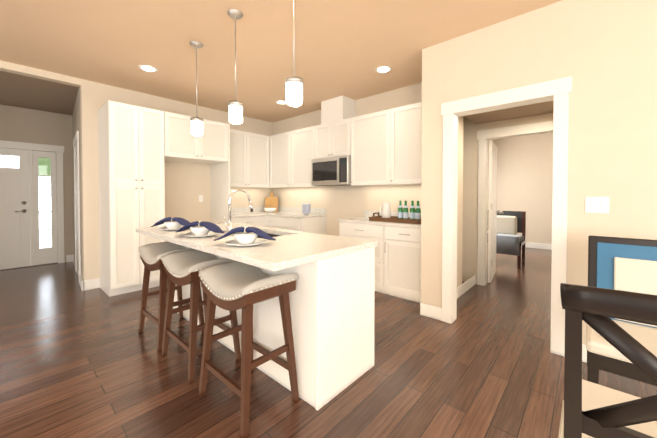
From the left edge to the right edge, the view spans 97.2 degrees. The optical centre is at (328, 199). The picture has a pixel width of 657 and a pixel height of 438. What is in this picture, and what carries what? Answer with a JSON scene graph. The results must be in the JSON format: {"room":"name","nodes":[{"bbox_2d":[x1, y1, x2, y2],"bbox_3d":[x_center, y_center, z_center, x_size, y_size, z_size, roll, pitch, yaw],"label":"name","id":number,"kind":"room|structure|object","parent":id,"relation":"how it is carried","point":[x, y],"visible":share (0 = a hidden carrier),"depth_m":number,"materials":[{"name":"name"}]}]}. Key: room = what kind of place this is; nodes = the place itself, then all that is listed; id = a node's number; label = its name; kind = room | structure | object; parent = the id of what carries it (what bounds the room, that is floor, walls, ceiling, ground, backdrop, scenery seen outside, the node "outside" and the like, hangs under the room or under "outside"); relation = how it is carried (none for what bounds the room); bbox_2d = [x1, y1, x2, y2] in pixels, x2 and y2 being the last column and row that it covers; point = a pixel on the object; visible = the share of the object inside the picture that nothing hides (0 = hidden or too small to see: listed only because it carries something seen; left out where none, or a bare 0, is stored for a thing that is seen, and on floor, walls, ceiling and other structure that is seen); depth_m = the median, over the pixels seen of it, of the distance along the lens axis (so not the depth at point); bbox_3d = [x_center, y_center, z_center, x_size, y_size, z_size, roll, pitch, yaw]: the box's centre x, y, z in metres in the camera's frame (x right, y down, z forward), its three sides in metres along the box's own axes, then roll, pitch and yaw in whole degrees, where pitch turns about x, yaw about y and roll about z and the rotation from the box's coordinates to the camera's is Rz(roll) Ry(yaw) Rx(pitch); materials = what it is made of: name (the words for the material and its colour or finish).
{"room":"dining room and kitchen","nodes":[
{"label":"dining room and kitchen","id":0,"kind":"room"},
{"bbox_2d":[0,104,73,261],"bbox_3d":[-5.439,-0.205,4.897,0.120,2.770,2.020,1,1,42],"label":"wall","id":1,"kind":"structure","parent":0,"point":[20,124],"depth_m":5.24,"materials":[{"name":"paint"}]},
{"bbox_2d":[0,148,30,269],"bbox_3d":[-5.548,0.156,4.739,0.098,2.028,0.915,1,1,42],"label":"front door","id":2,"kind":"structure","parent":1,"relation":"in","point":[14,214],"depth_m":4.95,"materials":[{"name":"paint"}]},
{"bbox_2d":[0,140,64,270],"bbox_3d":[-5.446,0.099,4.877,0.145,2.162,1.485,1,1,42],"label":"door frame","id":3,"kind":"structure","parent":1,"relation":"attached to","point":[58,150],"depth_m":5.28,"materials":[{"name":"wood"}]},
{"bbox_2d":[32,151,56,264],"bbox_3d":[-5.133,0.148,5.241,0.045,2.028,0.300,1,1,42],"label":"sidelight","id":4,"kind":"object","parent":1,"relation":"attached to","point":[44,208],"visible":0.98,"depth_m":5.23,"materials":[{"name":"glass"}]},
{"bbox_2d":[66,254,73,261],"bbox_3d":[-5.444,1.116,4.812,0.015,0.130,1.855,1,1,42],"label":"baseboard","id":5,"kind":"structure","parent":1,"relation":"attached to","point":[69,258],"depth_m":5.44,"materials":[{"name":"white wood"}]},
{"bbox_2d":[0,60,80,86],"bbox_3d":[-3.822,-1.523,3.189,0.120,0.080,1.670,1,1,42],"label":"wall","id":6,"kind":"structure","parent":0,"point":[35,73],"depth_m":3.50,"materials":[{"name":"paint"}]},
{"bbox_2d":[72,87,81,275],"bbox_3d":[-4.031,-0.203,4.722,0.120,2.770,2.227,-1,1,-43],"label":"wall","id":7,"kind":"structure","parent":0,"point":[76,120],"depth_m":4.12,"materials":[{"name":"paint"}]},
{"bbox_2d":[73,131,80,283],"bbox_3d":[-3.865,0.108,4.442,0.023,2.158,1.020,-1,1,-44],"label":"door frame","id":8,"kind":"structure","parent":7,"relation":"attached to","point":[77,204],"depth_m":4.43,"materials":[{"name":"paint"}]},
{"bbox_2d":[73,255,82,290],"bbox_3d":[-3.993,1.120,4.599,0.015,0.130,2.235,-1,1,-44],"label":"baseboard","id":9,"kind":"structure","parent":7,"relation":"attached to","point":[81,283],"depth_m":3.96,"materials":[{"name":"white wood"}]},
{"bbox_2d":[80,79,272,280],"bbox_3d":[-2.239,-0.207,4.975,0.120,2.770,3.070,1,1,42],"label":"wall","id":10,"kind":"structure","parent":0,"point":[187,185],"depth_m":4.49,"materials":[{"name":"paint"}]},
{"bbox_2d":[84,278,99,290],"bbox_3d":[-3.165,1.131,3.864,0.015,0.130,0.177,1,1,42],"label":"baseboard","id":11,"kind":"structure","parent":10,"relation":"attached to","point":[92,284],"depth_m":3.87,"materials":[{"name":"white wood"}]},
{"bbox_2d":[164,112,227,164],"bbox_3d":[-2.144,-0.909,4.495,0.644,0.610,0.934,1,1,42],"label":"upper cabinet","id":12,"kind":"object","parent":10,"relation":"attached to","point":[182,143],"visible":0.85,"depth_m":4.27,"materials":[{"name":"white wood"}]},
{"bbox_2d":[230,129,268,187],"bbox_3d":[-1.591,-0.728,5.332,0.354,1.000,0.996,1,1,42],"label":"upper cabinet","id":13,"kind":"object","parent":10,"relation":"attached to","point":[249,159],"visible":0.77,"depth_m":5.28,"materials":[{"name":"white wood"}]},
{"bbox_2d":[0,0,561,122],"bbox_3d":[0.086,-1.607,3.156,15.000,0.112,16.000,1,1,42],"label":"ceiling","id":14,"kind":"structure","parent":0,"point":[346,48],"depth_m":2.93,"materials":[{"name":"paint"}]},
{"bbox_2d":[138,65,157,71],"bbox_3d":[-2.155,-1.565,3.460,0.200,0.003,0.200,1,1,42],"label":"recessed light","id":15,"kind":"object","parent":14,"relation":"in","point":[147,68],"visible":1,"depth_m":3.46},
{"bbox_2d":[190,41,202,135],"bbox_3d":[-1.325,-1.101,2.912,0.124,0.914,0.124,1,1,42],"label":"pendant light","id":16,"kind":"object","parent":14,"relation":"hanging from","point":[196,125],"visible":0.98,"depth_m":2.88,"materials":[{"name":"white glass"}]},
{"bbox_2d":[227,9,242,123],"bbox_3d":[-0.778,-1.093,2.421,0.124,0.914,0.124,1,1,42],"label":"pendant light","id":17,"kind":"object","parent":14,"relation":"hanging from","point":[235,106],"visible":1,"depth_m":2.39,"materials":[{"name":"white glass"}]},
{"bbox_2d":[276,100,286,103],"bbox_3d":[-0.765,-1.586,4.725,0.200,0.003,0.200,1,1,42],"label":"recessed light","id":18,"kind":"object","parent":14,"relation":"in","point":[280,102],"visible":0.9,"depth_m":4.73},
{"bbox_2d":[285,0,302,106],"bbox_3d":[-0.230,-1.085,1.929,0.124,0.914,0.124,1,1,42],"label":"pendant light","id":19,"kind":"object","parent":14,"relation":"hanging from","point":[294,90],"visible":1,"depth_m":1.90,"materials":[{"name":"white glass"}]},
{"bbox_2d":[375,66,391,72],"bbox_3d":[0.662,-1.566,3.486,0.200,0.003,0.200,1,1,42],"label":"recessed light","id":20,"kind":"object","parent":14,"relation":"in","point":[383,69],"visible":1,"depth_m":3.48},
{"bbox_2d":[0,244,656,437],"bbox_3d":[0.086,1.237,3.202,15.000,0.060,16.000,1,1,42],"label":"floor","id":21,"kind":"structure","parent":0,"point":[76,361],"depth_m":2.02,"materials":[{"name":"brown wood"}]},
{"bbox_2d":[98,101,164,296],"bbox_3d":[-2.663,-0.005,3.931,0.644,2.400,0.615,1,1,42],"label":"pantry","id":22,"kind":"object","parent":21,"relation":"on","point":[131,168],"visible":0.98,"depth_m":3.69,"materials":[{"name":"white wood"}]},
{"bbox_2d":[138,242,203,352],"bbox_3d":[-1.423,0.815,2.621,0.533,0.802,0.386,1,1,42],"label":"stool","id":23,"kind":"object","parent":21,"relation":"on","point":[151,254],"visible":0.58,"depth_m":2.57,"materials":[{"name":"brown wood"}]},
{"bbox_2d":[161,249,240,384],"bbox_3d":[-0.984,0.822,2.227,0.533,0.802,0.386,1,1,42],"label":"stool","id":24,"kind":"object","parent":21,"relation":"on","point":[183,267],"visible":0.69,"depth_m":2.15,"materials":[{"name":"brown wood"}]},
{"bbox_2d":[210,124,229,222],"bbox_3d":[-1.826,-0.020,4.869,0.638,2.400,0.022,1,1,42],"label":"panel","id":25,"kind":"object","parent":21,"relation":"on","point":[219,184],"visible":0.36,"depth_m":4.84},
{"bbox_2d":[231,216,265,226],"bbox_3d":[-1.577,0.736,5.149,0.651,0.879,0.706,1,1,42],"label":"base cabinet","id":26,"kind":"object","parent":21,"relation":"on","point":[260,221],"visible":0.21,"depth_m":5.00,"materials":[{"name":"white wood"}]},
{"bbox_2d":[198,261,298,437],"bbox_3d":[-0.500,0.829,1.793,0.533,0.802,0.386,1,1,42],"label":"stool","id":27,"kind":"object","parent":21,"relation":"on","point":[233,285],"visible":1,"depth_m":1.71,"materials":[{"name":"brown wood"}]},
{"bbox_2d":[171,230,375,410],"bbox_3d":[-0.672,0.776,2.671,2.231,0.879,0.668,1,1,42],"label":"kitchen island","id":28,"kind":"object","parent":21,"relation":"on","point":[331,298],"depth_m":1.85,"materials":[{"name":"white wood"}]},
{"bbox_2d":[136,222,376,273],"bbox_3d":[-0.800,0.318,2.537,2.270,0.040,0.950,1,1,42],"label":"island countertop","id":29,"kind":"structure","parent":28,"relation":"on","point":[290,248],"depth_m":1.94,"materials":[{"name":"white stone"}]},
{"bbox_2d":[151,217,189,230],"bbox_3d":[-1.517,0.231,2.817,0.338,0.123,0.298,1,1,42],"label":"place setting","id":30,"kind":"object","parent":29,"relation":"on","point":[173,223],"visible":0.94,"depth_m":2.77,"materials":[{"name":"white ceramic"}]},
{"bbox_2d":[176,221,223,236],"bbox_3d":[-1.054,0.238,2.379,0.358,0.123,0.277,1,1,42],"label":"place setting","id":31,"kind":"object","parent":29,"relation":"on","point":[201,228],"visible":1,"depth_m":2.33,"materials":[{"name":"white ceramic"}]},
{"bbox_2d":[224,188,253,234],"bbox_3d":[-0.782,0.099,2.535,0.105,0.395,0.266,1,1,42],"label":"faucet","id":32,"kind":"object","parent":29,"relation":"on","point":[229,226],"visible":0.9,"depth_m":2.45,"materials":[{"name":"silver metal"}]},
{"bbox_2d":[214,226,275,245],"bbox_3d":[-0.568,0.244,1.972,0.331,0.123,0.316,1,1,42],"label":"place setting","id":33,"kind":"object","parent":29,"relation":"on","point":[245,236],"visible":1,"depth_m":1.93,"materials":[{"name":"white ceramic"}]},
{"bbox_2d":[266,216,325,234],"bbox_3d":[-0.550,0.737,5.121,0.819,0.880,0.618,1,1,42],"label":"base cabinet","id":34,"kind":"object","parent":21,"relation":"on","point":[317,225],"visible":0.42,"depth_m":4.86,"materials":[{"name":"white wood"}]},
{"bbox_2d":[231,207,325,218],"bbox_3d":[-1.047,0.227,5.082,1.518,0.140,1.326,1,1,42],"label":"countertop","id":35,"kind":"structure","parent":34,"relation":"on","point":[283,212],"depth_m":5.29,"materials":[{"name":"stone"}]},
{"bbox_2d":[263,208,275,212],"bbox_3d":[-1.128,0.205,5.577,0.250,0.085,0.250,1,1,42],"label":"bowl","id":36,"kind":"object","parent":35,"relation":"on","point":[269,210],"visible":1,"depth_m":5.49,"materials":[{"name":"white ceramic"}]},
{"bbox_2d":[265,192,277,211],"bbox_3d":[-1.150,0.049,5.842,0.260,0.390,0.113,0,1,-3],"label":"cutting board","id":37,"kind":"object","parent":35,"relation":"on","point":[271,201],"visible":0.94,"depth_m":5.83,"materials":[{"name":"brown wood"}]},
{"bbox_2d":[302,204,310,214],"bbox_3d":[-0.378,0.167,4.945,0.150,0.182,0.150,1,1,42],"label":"mug","id":38,"kind":"object","parent":35,"relation":"on","point":[306,208],"visible":1,"depth_m":4.89,"materials":[{"name":"white ceramic"}]},
{"bbox_2d":[339,222,386,293],"bbox_3d":[0.613,0.754,4.054,0.718,0.879,0.651,1,1,42],"label":"base cabinet","id":39,"kind":"object","parent":21,"relation":"on","point":[364,231],"visible":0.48,"depth_m":3.69,"materials":[{"name":"white wood"}]},
{"bbox_2d":[338,210,420,228],"bbox_3d":[0.832,0.246,3.856,1.298,0.140,0.643,1,1,42],"label":"countertop","id":40,"kind":"structure","parent":39,"relation":"on","point":[365,218],"depth_m":3.84,"materials":[{"name":"stone"}]},
{"bbox_2d":[369,212,420,223],"bbox_3d":[0.893,0.228,3.697,0.680,0.100,0.320,1,1,42],"label":"tray","id":41,"kind":"object","parent":40,"relation":"on","point":[395,219],"visible":0.62,"depth_m":3.58,"materials":[{"name":"brown wood"}]},
{"bbox_2d":[379,202,390,217],"bbox_3d":[0.749,0.150,3.852,0.163,0.225,0.120,1,1,42],"label":"pitcher","id":42,"kind":"object","parent":41,"relation":"on","point":[386,212],"visible":0.79,"depth_m":3.79,"materials":[{"name":"white ceramic"}]},
{"bbox_2d":[398,201,402,218],"bbox_3d":[0.933,0.138,3.754,0.068,0.252,0.068,1,1,42],"label":"bottle","id":43,"kind":"object","parent":41,"relation":"on","point":[400,211],"visible":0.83,"depth_m":3.73,"materials":[{"name":"green glass"}]},
{"bbox_2d":[403,201,407,218],"bbox_3d":[0.982,0.139,3.684,0.068,0.252,0.068,1,1,42],"label":"bottle","id":44,"kind":"object","parent":41,"relation":"on","point":[405,212],"visible":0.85,"depth_m":3.66,"materials":[{"name":"green glass"}]},
{"bbox_2d":[410,201,414,218],"bbox_3d":[1.057,0.140,3.643,0.068,0.252,0.068,1,1,42],"label":"bottle","id":45,"kind":"object","parent":41,"relation":"on","point":[412,211],"visible":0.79,"depth_m":3.62,"materials":[{"name":"green glass"}]},
{"bbox_2d":[415,201,420,219],"bbox_3d":[1.105,0.141,3.573,0.068,0.252,0.068,1,1,42],"label":"bottle","id":46,"kind":"object","parent":41,"relation":"on","point":[417,213],"visible":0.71,"depth_m":3.55,"materials":[{"name":"green glass"}]},
{"bbox_2d":[384,226,420,302],"bbox_3d":[1.097,0.761,3.620,0.578,0.879,0.651,1,1,42],"label":"base cabinet","id":47,"kind":"object","parent":21,"relation":"on","point":[402,262],"visible":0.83,"depth_m":3.44,"materials":[{"name":"white wood"}]},
{"bbox_2d":[487,211,525,266],"bbox_3d":[3.218,0.695,5.489,0.800,0.950,0.500,1,1,42],"label":"bench","id":48,"kind":"object","parent":21,"relation":"on","point":[511,222],"visible":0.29,"depth_m":5.42,"materials":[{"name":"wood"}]},
{"bbox_2d":[496,233,522,255],"bbox_3d":[3.244,0.807,5.310,0.480,0.331,0.334,1,1,42],"label":"throw","id":49,"kind":"object","parent":48,"relation":"on","point":[507,244],"visible":0.73,"depth_m":5.15,"materials":[{"name":"grey fabric"}]},
{"bbox_2d":[558,400,563,437],"bbox_3d":[1.733,1.250,0.126,2.640,0.011,2.020,1,1,42],"label":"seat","id":50,"kind":"object","parent":21,"relation":"on","point":[559,436],"visible":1,"depth_m":1.60,"materials":[{"name":"fabric"}]},
{"bbox_2d":[560,283,656,437],"bbox_3d":[0.977,0.724,0.825,0.480,1.016,0.556,1,1,42],"label":"dining chair","id":51,"kind":"object","parent":50,"relation":"on","point":[592,410],"visible":1,"depth_m":0.76,"materials":[{"name":"brown wood"}]},
{"bbox_2d":[586,235,656,385],"bbox_3d":[1.660,0.727,1.505,0.480,0.989,0.548,1,1,42],"label":"dining chair","id":52,"kind":"object","parent":50,"relation":"on","point":[623,264],"visible":0.62,"depth_m":1.64,"materials":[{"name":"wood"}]},
{"bbox_2d":[273,82,462,285],"bbox_3d":[0.222,-0.206,4.911,3.870,2.770,0.120,1,1,42],"label":"wall","id":53,"kind":"structure","parent":0,"point":[339,202],"depth_m":4.58,"materials":[{"name":"paint"}]},
{"bbox_2d":[269,126,326,187],"bbox_3d":[-0.714,-0.729,5.420,1.543,1.000,0.354,1,1,42],"label":"upper cabinet","id":54,"kind":"object","parent":53,"relation":"attached to","point":[291,155],"visible":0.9,"depth_m":5.17,"materials":[{"name":"white wood"}]},
{"bbox_2d":[314,95,354,158],"bbox_3d":[0.144,-1.123,4.645,0.756,0.923,0.354,1,1,42],"label":"upper cabinet","id":55,"kind":"object","parent":53,"relation":"attached to","point":[332,134],"visible":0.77,"depth_m":4.51,"materials":[{"name":"white wood"}]},
{"bbox_2d":[311,155,351,185],"bbox_3d":[0.118,-0.442,4.627,0.752,0.433,0.431,1,1,42],"label":"over-the-range microwave","id":56,"kind":"object","parent":55,"relation":"attached to","point":[332,171],"visible":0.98,"depth_m":4.45,"materials":[{"name":"silver metal"}]},
{"bbox_2d":[350,102,421,185],"bbox_3d":[0.919,-0.705,3.956,1.323,1.000,0.354,1,1,42],"label":"upper cabinet","id":57,"kind":"object","parent":53,"relation":"attached to","point":[386,147],"visible":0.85,"depth_m":3.87,"materials":[{"name":"white wood"}]},
{"bbox_2d":[457,117,459,286],"bbox_3d":[1.337,-0.180,3.347,0.120,2.770,0.720,1,1,42],"label":"wall","id":58,"kind":"structure","parent":0,"point":[458,206],"depth_m":3.54,"materials":[{"name":"paint"}]},
{"bbox_2d":[457,275,475,297],"bbox_3d":[1.614,1.136,3.576,0.015,0.130,1.360,1,1,42],"label":"baseboard","id":59,"kind":"structure","parent":58,"relation":"attached to","point":[464,287],"depth_m":3.77,"materials":[{"name":"white wood"}]},
{"bbox_2d":[462,113,552,283],"bbox_3d":[2.150,-0.192,4.096,2.890,2.770,0.120,1,1,42],"label":"wall","id":60,"kind":"structure","parent":0,"point":[469,191],"depth_m":4.12,"materials":[{"name":"paint"}]},
{"bbox_2d":[488,140,502,282],"bbox_3d":[2.509,0.167,4.407,0.147,2.018,0.792,1,1,42],"label":"bedroom door","id":61,"kind":"structure","parent":60,"relation":"in","point":[492,217],"depth_m":4.18,"materials":[{"name":"paint"}]},
{"bbox_2d":[477,121,552,285],"bbox_3d":[2.495,0.122,3.775,1.008,2.152,0.145,1,1,42],"label":"door frame","id":62,"kind":"structure","parent":60,"relation":"attached to","point":[484,137],"depth_m":4.00,"materials":[{"name":"white wood"}]},
{"bbox_2d":[464,100,553,123],"bbox_3d":[2.119,-1.301,3.084,1.370,0.519,1.400,1,1,42],"label":"ceiling","id":63,"kind":"structure","parent":0,"point":[541,108],"depth_m":3.52,"materials":[{"name":"paint"}]},
{"bbox_2d":[487,133,552,243],"bbox_3d":[5.062,-0.235,6.721,3.480,2.770,0.120,1,1,42],"label":"wall","id":64,"kind":"structure","parent":0,"point":[524,173],"depth_m":6.90,"materials":[{"name":"paint"}]},
{"bbox_2d":[487,242,551,249],"bbox_3d":[4.427,1.077,7.220,1.830,0.130,0.018,1,1,42],"label":"baseboard","id":65,"kind":"structure","parent":64,"relation":"attached to","point":[539,245],"depth_m":6.76,"materials":[{"name":"white wood"}]},
{"bbox_2d":[421,0,656,344],"bbox_3d":[2.962,-0.148,1.325,5.240,2.770,0.120,1,1,42],"label":"wall","id":66,"kind":"structure","parent":0,"point":[603,53],"depth_m":2.19,"materials":[{"name":"paint"}]},
{"bbox_2d":[420,302,586,362],"bbox_3d":[2.917,1.173,1.296,5.240,0.130,0.015,1,1,42],"label":"baseboard","id":67,"kind":"structure","parent":66,"relation":"attached to","point":[431,311],"depth_m":2.94,"materials":[{"name":"white wood"}]},
{"bbox_2d":[441,76,571,356],"bbox_3d":[1.536,0.136,2.609,0.991,2.162,0.168,1,1,42],"label":"trim","id":68,"kind":"structure","parent":66,"relation":"attached to","point":[557,91],"depth_m":2.41,"materials":[{"name":"white wood"}]},
{"bbox_2d":[585,197,608,212],"bbox_3d":[1.974,0.039,2.128,0.130,0.120,0.008,1,1,42],"label":"switch plate","id":69,"kind":"object","parent":66,"relation":"attached to","point":[596,204],"visible":1,"depth_m":2.13,"materials":[{"name":"white plastic"}]}
]}

